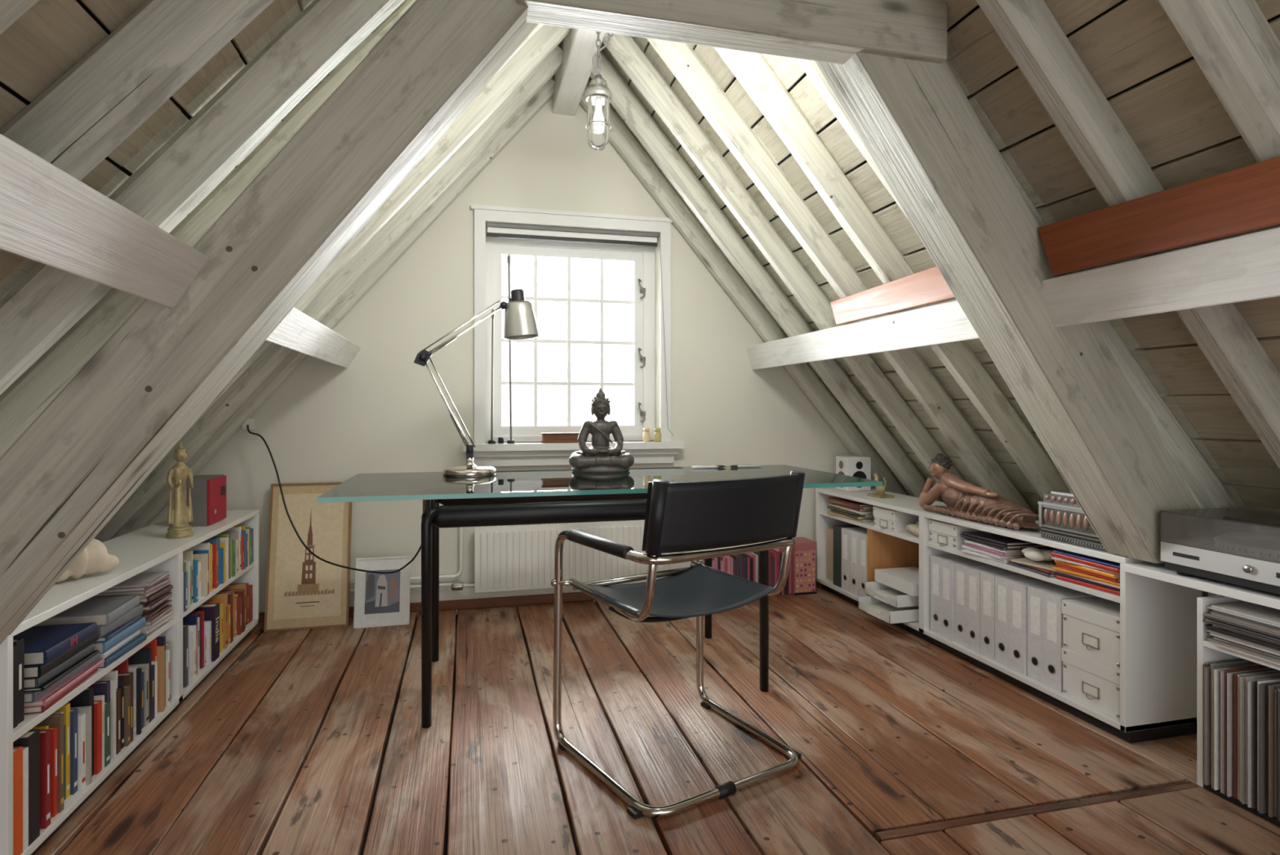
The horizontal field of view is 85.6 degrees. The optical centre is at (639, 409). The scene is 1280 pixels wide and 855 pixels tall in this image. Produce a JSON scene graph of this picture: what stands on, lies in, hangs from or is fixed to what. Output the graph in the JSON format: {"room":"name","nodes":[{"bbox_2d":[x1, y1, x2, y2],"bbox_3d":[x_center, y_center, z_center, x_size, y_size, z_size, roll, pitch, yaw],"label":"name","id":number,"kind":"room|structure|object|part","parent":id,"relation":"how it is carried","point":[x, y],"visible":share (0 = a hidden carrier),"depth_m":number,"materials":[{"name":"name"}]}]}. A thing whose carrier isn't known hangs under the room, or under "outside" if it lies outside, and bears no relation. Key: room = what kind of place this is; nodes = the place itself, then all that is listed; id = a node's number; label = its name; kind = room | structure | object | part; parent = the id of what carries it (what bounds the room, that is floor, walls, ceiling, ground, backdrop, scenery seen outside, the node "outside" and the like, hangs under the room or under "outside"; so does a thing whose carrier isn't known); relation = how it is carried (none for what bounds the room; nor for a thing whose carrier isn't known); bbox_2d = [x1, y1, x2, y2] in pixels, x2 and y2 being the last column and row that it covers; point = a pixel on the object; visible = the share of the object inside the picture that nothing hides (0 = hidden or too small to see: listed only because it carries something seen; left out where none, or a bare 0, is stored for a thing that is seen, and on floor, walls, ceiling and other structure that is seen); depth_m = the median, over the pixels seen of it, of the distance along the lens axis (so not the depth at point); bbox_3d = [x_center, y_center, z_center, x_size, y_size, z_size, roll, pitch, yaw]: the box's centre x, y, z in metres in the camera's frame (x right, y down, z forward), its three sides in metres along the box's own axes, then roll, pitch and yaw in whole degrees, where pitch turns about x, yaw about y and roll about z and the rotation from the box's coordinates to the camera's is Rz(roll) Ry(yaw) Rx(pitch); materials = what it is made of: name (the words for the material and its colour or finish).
{"room":"home office","nodes":[
{"label":"home office","id":0,"kind":"room"},
{"bbox_2d":[147,75,875,617],"bbox_3d":[-0.418,-0.510,3.735,5.600,3.180,0.250,0,0,-14],"label":"wall","id":1,"kind":"structure","parent":0,"point":[385,411],"depth_m":3.48,"materials":[{"name":"paint"}]},
{"bbox_2d":[242,417,421,573],"bbox_3d":[-1.350,0.372,3.025,1.098,0.664,0.096,0,0,23],"label":"power cable","id":2,"kind":"object","parent":1,"relation":"attached to","point":[249,424],"visible":0.94,"depth_m":3.07,"materials":[{"name":"black plastic"}]},
{"bbox_2d":[349,520,678,592],"bbox_3d":[-0.698,0.721,3.480,1.834,0.359,0.108,0,0,-14],"label":"radiator","id":3,"kind":"object","parent":1,"relation":"attached to","point":[507,557],"visible":0.62,"depth_m":3.48,"materials":[{"name":"metal"}]},
{"bbox_2d":[257,580,821,622],"bbox_3d":[-0.434,0.978,3.593,4.100,0.045,0.018,0,0,-14],"label":"baseboard","id":4,"kind":"structure","parent":1,"relation":"attached to","point":[572,596],"depth_m":3.51,"materials":[{"name":"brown wood"}]},
{"bbox_2d":[462,204,684,466],"bbox_3d":[-0.349,-0.372,3.665,1.140,1.315,0.260,0,0,-14],"label":"window","id":5,"kind":"structure","parent":1,"relation":"in","point":[488,251],"depth_m":3.68,"materials":[{"name":"paint"}]},
{"bbox_2d":[488,253,515,443],"bbox_3d":[-0.699,-0.309,3.485,0.135,0.957,0.040,0,0,-14],"label":"antenna","id":6,"kind":"object","parent":5,"relation":"on","point":[500,440],"visible":0.98,"depth_m":3.48,"materials":[{"name":"black metal"}]},
{"bbox_2d":[541,431,579,443],"bbox_3d":[-0.400,0.143,3.580,0.220,0.051,0.060,0,0,-14],"label":"wooden box","id":7,"kind":"object","parent":5,"relation":"on","point":[546,437],"visible":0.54,"depth_m":3.55,"materials":[{"name":"brown wood"}]},
{"bbox_2d":[486,222,674,435],"bbox_3d":[-0.306,-0.407,3.639,0.981,1.095,0.111,0,0,-14],"label":"roller blind","id":8,"kind":"object","parent":5,"relation":"attached to","point":[494,229],"visible":1,"depth_m":3.63,"materials":[{"name":"fabric"}]},
{"bbox_2d":[642,427,650,441],"bbox_3d":[0.035,0.133,3.673,0.040,0.073,0.040,0,0,-14],"label":"spice jar","id":9,"kind":"object","parent":5,"relation":"on","point":[646,435],"visible":1,"depth_m":3.66,"materials":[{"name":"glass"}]},
{"bbox_2d":[653,427,661,441],"bbox_3d":[0.093,0.133,3.688,0.040,0.073,0.040,0,0,-14],"label":"spice jar","id":10,"kind":"object","parent":5,"relation":"on","point":[657,435],"visible":1,"depth_m":3.67,"materials":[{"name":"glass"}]},
{"bbox_2d":[0,0,1207,644],"bbox_3d":[0.040,-0.190,1.678,3.448,1.883,0.186,0,0,-14],"label":"roof truss","id":11,"kind":"object","parent":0,"point":[71,470],"depth_m":1.55,"materials":[{"name":"white wood"}]},
{"bbox_2d":[0,0,1279,596],"bbox_3d":[0.192,-0.370,1.252,4.716,2.692,4.848,0,0,-14],"label":"rafters","id":12,"kind":"structure","parent":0,"point":[51,325],"depth_m":1.98,"materials":[{"name":"white wood"}]},
{"bbox_2d":[0,133,360,368],"bbox_3d":[-0.844,-0.297,0.820,0.237,0.192,5.200,0,0,-14],"label":"purlin","id":13,"kind":"object","parent":12,"relation":"attached to","point":[49,216],"visible":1,"depth_m":1.03,"materials":[{"name":"white paint"}]},
{"bbox_2d":[552,28,605,115],"bbox_3d":[0.233,-1.630,1.089,0.125,0.184,5.200,0,0,-14],"label":"ridge beam","id":14,"kind":"structure","parent":12,"relation":"attached to","point":[579,47],"depth_m":3.15,"materials":[{"name":"white paint"}]},
{"bbox_2d":[584,31,613,151],"bbox_3d":[-0.160,-1.269,2.661,0.104,0.546,0.104,0,0,24],"label":"lamp","id":15,"kind":"object","parent":14,"relation":"hanging from","point":[598,95],"visible":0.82,"depth_m":2.64,"materials":[{"name":"metal"}]},
{"bbox_2d":[746,226,1279,369],"bbox_3d":[1.309,-0.304,1.358,0.180,0.161,5.200,0,0,-14],"label":"purlin","id":16,"kind":"object","parent":12,"relation":"attached to","point":[1245,267],"visible":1,"depth_m":1.70,"materials":[{"name":"white paint"}]},
{"bbox_2d":[830,266,955,324],"bbox_3d":[0.919,-0.414,2.497,0.018,0.121,0.879,0,0,-14],"label":"wooden plank","id":17,"kind":"object","parent":16,"relation":"on","point":[927,286],"visible":0.56,"depth_m":2.47,"materials":[{"name":"brown wood"}]},
{"bbox_2d":[1037,156,1279,275],"bbox_3d":[1.204,-0.422,1.355,0.018,0.136,1.044,0,0,-14],"label":"wooden plank","id":18,"kind":"object","parent":16,"relation":"on","point":[1246,198],"visible":1,"depth_m":1.51,"materials":[{"name":"brown wood"}]},
{"bbox_2d":[0,0,1279,533],"bbox_3d":[0.203,-0.412,1.210,5.354,3.204,5.450,0,0,-14],"label":"ceiling","id":19,"kind":"structure","parent":0,"point":[1132,50],"depth_m":1.81,"materials":[{"name":"paint"}]},
{"bbox_2d":[34,584,1279,854],"bbox_3d":[0.164,1.039,1.201,5.300,0.081,5.450,0,0,-14],"label":"floor","id":20,"kind":"structure","parent":0,"point":[306,741],"depth_m":2.00,"materials":[{"name":"brown wood"}]},
{"bbox_2d":[0,509,258,854],"bbox_3d":[-1.651,0.725,2.239,0.290,0.550,1.765,0,0,-14],"label":"bookcase","id":21,"kind":"object","parent":20,"relation":"on","point":[146,549],"visible":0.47,"depth_m":1.96,"materials":[{"name":"white paint"}]},
{"bbox_2d":[56,538,119,582],"bbox_3d":[-1.488,0.387,1.835,0.149,0.121,0.142,0,0,-25],"label":"conch shell","id":22,"kind":"object","parent":21,"relation":"on","point":[95,557],"visible":0.54,"depth_m":1.84,"materials":[{"name":"stone"}]},
{"bbox_2d":[12,524,253,854],"bbox_3d":[-1.628,0.717,2.243,0.239,0.449,1.718,0,0,-14],"label":"books","id":23,"kind":"object","parent":21,"relation":"in","point":[60,755],"visible":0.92,"depth_m":1.85,"materials":[{"name":"paper"}]},
{"bbox_2d":[165,440,194,538],"bbox_3d":[-1.631,0.281,2.454,0.093,0.339,0.084,0,0,36],"label":"statue","id":24,"kind":"object","parent":21,"relation":"on","point":[180,517],"visible":1,"depth_m":2.44,"materials":[{"name":"gold metal"}]},
{"bbox_2d":[185,474,226,526],"bbox_3d":[-1.740,0.359,2.760,0.113,0.182,0.200,0,0,-14],"label":"binder","id":25,"kind":"object","parent":21,"relation":"on","point":[208,492],"visible":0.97,"depth_m":2.68,"materials":[{"name":"red cardboard"}]},
{"bbox_2d":[263,482,351,631],"bbox_3d":[-1.538,0.674,3.219,0.353,0.658,0.131,0,0,-14],"label":"framed piece","id":26,"kind":"object","parent":20,"relation":"on","point":[304,590],"visible":0.95,"depth_m":3.21,"materials":[{"name":"beige paper"}]},
{"bbox_2d":[263,482,351,631],"bbox_3d":[-1.538,0.674,3.219,0.353,0.658,0.131,0,0,-14],"label":"print","id":27,"kind":"object","parent":26,"relation":"attached to","point":[304,590],"depth_m":3.21,"materials":[{"name":"paper"}]},
{"bbox_2d":[353,555,410,628],"bbox_3d":[-1.204,0.849,3.235,0.243,0.310,0.092,0,0,-14],"label":"framed photo","id":28,"kind":"object","parent":20,"relation":"on","point":[380,599],"depth_m":3.23},
{"bbox_2d":[315,464,882,728],"bbox_3d":[-0.136,0.629,2.646,1.880,0.742,0.800,0,0,-14],"label":"glass desk","id":29,"kind":"object","parent":20,"relation":"on","point":[527,496],"visible":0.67,"depth_m":2.37,"materials":[{"name":"black metal"}]},
{"bbox_2d":[413,288,540,476],"bbox_3d":[-0.647,-0.115,2.766,0.492,0.745,0.210,0,0,-14],"label":"desk lamp","id":30,"kind":"object","parent":29,"relation":"on","point":[520,320],"visible":1,"depth_m":2.74,"materials":[{"name":"silver metal"}]},
{"bbox_3d":[-0.712,-0.092,2.749,0.359,0.700,0.210,0,0,-14],"label":"arm","id":31,"kind":"part","parent":30,"relation":"part of","materials":[{"name":"silver metal"}]},
{"bbox_3d":[-0.481,-0.386,2.807,0.150,0.202,0.146,0,0,-14],"label":"lamp shade","id":32,"kind":"part","parent":30,"relation":"part of","materials":[{"name":"silver metal"}]},
{"bbox_3d":[-0.188,0.636,2.618,1.195,0.727,0.632,0,0,-14],"label":"desk frame","id":33,"kind":"part","parent":29,"relation":"part of","materials":[{"name":"black metal"}]},
{"bbox_3d":[-0.136,0.266,2.646,1.880,0.015,0.800,0,0,-14],"label":"glass","id":34,"kind":"part","parent":29,"relation":"part of","materials":[{"name":"clear glass"}]},
{"bbox_2d":[568,386,634,472],"bbox_3d":[-0.165,0.082,2.904,0.272,0.353,0.183,0,0,-10],"label":"statue","id":35,"kind":"object","parent":29,"relation":"on","point":[600,457],"visible":1,"depth_m":2.87,"materials":[{"name":"brown metal"}]},
{"bbox_2d":[692,464,762,468],"bbox_3d":[0.390,0.252,3.080,0.330,0.011,0.032,0,0,-14],"label":"pens","id":36,"kind":"object","parent":29,"relation":"on","point":[733,465],"visible":1,"depth_m":3.08,"materials":[{"name":"plastic"}]},
{"bbox_2d":[551,470,804,818],"bbox_3d":[0.119,0.587,2.006,0.578,0.833,0.561,0,0,-32],"label":"armchair","id":37,"kind":"object","parent":20,"relation":"on","point":[710,518],"visible":1,"depth_m":1.85,"materials":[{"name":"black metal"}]},
{"bbox_3d":[0.101,0.541,2.037,0.482,0.053,0.376,0,0,-32],"label":"seat","id":38,"kind":"part","parent":37,"relation":"part of","materials":[{"name":"leather"}]},
{"bbox_3d":[0.239,0.264,1.815,0.497,0.188,0.110,0,0,-32],"label":"backrest","id":39,"kind":"part","parent":37,"relation":"part of","materials":[{"name":"black leather"}]},
{"bbox_2d":[711,547,791,595],"bbox_3d":[0.573,0.883,3.756,0.493,0.234,0.129,0,0,-14],"label":"magazines","id":40,"kind":"object","parent":20,"relation":"on","point":[746,566],"visible":0.3,"depth_m":3.70,"materials":[{"name":"paper"}]},
{"bbox_2d":[791,537,817,595],"bbox_3d":[0.879,0.860,3.822,0.130,0.280,0.160,0,0,-14],"label":"patterned box","id":41,"kind":"object","parent":20,"relation":"on","point":[803,551],"visible":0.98,"depth_m":3.75,"materials":[{"name":"cardboard"}]},
{"bbox_2d":[815,487,1203,742],"bbox_3d":[1.361,0.720,3.007,0.300,0.560,1.885,0,0,-14],"label":"bookcase","id":42,"kind":"object","parent":20,"relation":"on","point":[1158,618],"visible":0.38,"depth_m":2.12,"materials":[{"name":"white paint"}]},
{"bbox_2d":[826,497,875,522],"bbox_3d":[1.171,0.522,3.653,0.244,0.088,0.346,0,0,-14],"label":"books","id":43,"kind":"object","parent":42,"relation":"in","point":[839,506],"visible":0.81,"depth_m":3.57,"materials":[{"name":"paper"}]},
{"bbox_2d":[835,455,871,491],"bbox_3d":[1.170,0.347,3.794,0.149,0.184,0.126,0,0,-14],"label":"speaker","id":44,"kind":"object","parent":42,"relation":"on","point":[860,466],"visible":0.66,"depth_m":3.74},
{"bbox_2d":[866,472,894,497],"bbox_3d":[1.218,0.381,3.500,0.080,0.117,0.120,0,0,-14],"label":"figurine","id":45,"kind":"object","parent":42,"relation":"on","point":[880,490],"visible":0.88,"depth_m":3.48,"materials":[{"name":"gold metal"}]},
{"bbox_2d":[858,566,919,623],"bbox_3d":[1.245,0.853,3.203,0.370,0.176,0.290,0,0,-14],"label":"trays","id":46,"kind":"object","parent":42,"relation":"on","point":[894,597],"visible":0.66,"depth_m":3.19,"materials":[{"name":"white paint"}]},
{"bbox_2d":[872,506,919,531],"bbox_3d":[1.250,0.519,3.309,0.210,0.098,0.175,0,0,-14],"label":"storage box","id":47,"kind":"object","parent":42,"relation":"in","point":[892,520],"visible":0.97,"depth_m":3.23,"materials":[{"name":"white cardboard"}]},
{"bbox_2d":[906,520,919,535],"bbox_3d":[1.259,0.533,3.110,0.106,0.056,0.126,0,0,-14],"label":"crumpled cloth","id":48,"kind":"object","parent":42,"relation":"on","point":[913,528],"visible":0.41,"depth_m":3.09,"materials":[{"name":"fabric"}]},
{"bbox_2d":[928,519,980,549],"bbox_3d":[1.352,0.519,2.902,0.210,0.098,0.175,0,0,-14],"label":"storage box","id":49,"kind":"object","parent":42,"relation":"in","point":[943,533],"visible":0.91,"depth_m":2.85,"materials":[{"name":"white cardboard"}]},
{"bbox_2d":[826,524,1097,692],"bbox_3d":[1.338,0.782,3.115,0.280,0.318,1.605,0,0,-14],"label":"binders","id":50,"kind":"object","parent":42,"relation":"in","point":[1014,620],"visible":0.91,"depth_m":2.63,"materials":[{"name":"cardboard"}]},
{"bbox_2d":[918,453,1044,529],"bbox_3d":[1.362,0.313,2.774,0.162,0.248,0.641,0,0,-14],"label":"statue","id":51,"kind":"object","parent":42,"relation":"on","point":[965,500],"visible":1,"depth_m":2.75,"materials":[{"name":"brown wood"}]},
{"bbox_2d":[960,530,1051,564],"bbox_3d":[1.414,0.527,2.673,0.239,0.077,0.254,0,0,-14],"label":"magazines","id":52,"kind":"object","parent":42,"relation":"in","point":[992,546],"visible":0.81,"depth_m":2.60,"materials":[{"name":"paper"}]},
{"bbox_2d":[1008,546,1057,577],"bbox_3d":[1.473,0.530,2.451,0.247,0.071,0.214,0,0,-14],"label":"magazines","id":53,"kind":"object","parent":42,"relation":"in","point":[1038,561],"visible":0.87,"depth_m":2.42,"materials":[{"name":"paper"}]},
{"bbox_2d":[1039,527,1106,551],"bbox_3d":[1.525,0.422,2.252,0.242,0.035,0.328,0,0,-14],"label":"notebooks","id":54,"kind":"object","parent":42,"relation":"on","point":[1095,543],"visible":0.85,"depth_m":2.25,"materials":[{"name":"paper"}]},
{"bbox_2d":[1037,490,1098,537],"bbox_3d":[1.527,0.341,2.294,0.241,0.124,0.266,0,0,-14],"label":"chest","id":55,"kind":"object","parent":54,"relation":"on","point":[1058,509],"visible":0.41,"depth_m":2.30,"materials":[{"name":"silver metal"}]},
{"bbox_2d":[1051,549,1119,595],"bbox_3d":[1.525,0.519,2.236,0.238,0.093,0.269,0,0,-14],"label":"magazines","id":56,"kind":"object","parent":42,"relation":"in","point":[1094,572],"visible":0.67,"depth_m":2.20,"materials":[{"name":"paper"}]},
{"bbox_2d":[1061,647,1119,719],"bbox_3d":[1.546,0.865,2.219,0.265,0.154,0.220,0,0,-14],"label":"storage box","id":57,"kind":"object","parent":42,"relation":"in","point":[1092,682],"visible":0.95,"depth_m":2.19,"materials":[{"name":"white cardboard"}]},
{"bbox_2d":[1061,596,1119,669],"bbox_3d":[1.546,0.709,2.219,0.265,0.158,0.220,0,0,-14],"label":"storage box","id":58,"kind":"object","parent":57,"relation":"on","point":[1091,625],"visible":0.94,"depth_m":2.20,"materials":[{"name":"white cardboard"}]},
{"bbox_2d":[1122,561,1279,609],"bbox_3d":[1.741,0.728,1.539,0.355,0.545,1.142,0,0,-14],"label":"shelf","id":59,"kind":"object","parent":20,"relation":"on","point":[1148,569],"visible":0.22,"depth_m":1.83,"materials":[{"name":"white wood"}]},
{"bbox_2d":[1160,506,1279,594],"bbox_3d":[1.682,0.368,1.753,0.356,0.173,0.465,0,0,-14],"label":"turntable","id":60,"kind":"object","parent":59,"relation":"on","point":[1232,552],"depth_m":1.84,"materials":[{"name":"white paint"}]},
{"bbox_2d":[1196,595,1279,826],"bbox_3d":[1.700,0.750,1.641,0.315,0.500,0.500,0,0,-14],"label":"bookcase","id":61,"kind":"object","parent":20,"relation":"on","point":[1206,651],"visible":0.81,"depth_m":1.83,"materials":[{"name":"white paint"}]},
{"bbox_2d":[1202,601,1279,821],"bbox_3d":[1.688,0.748,1.638,0.317,0.471,0.460,0,0,-14],"label":"vinyl records","id":62,"kind":"object","parent":61,"relation":"in","point":[1242,696],"visible":0.94,"depth_m":1.74,"materials":[{"name":"cardboard"}]}
]}

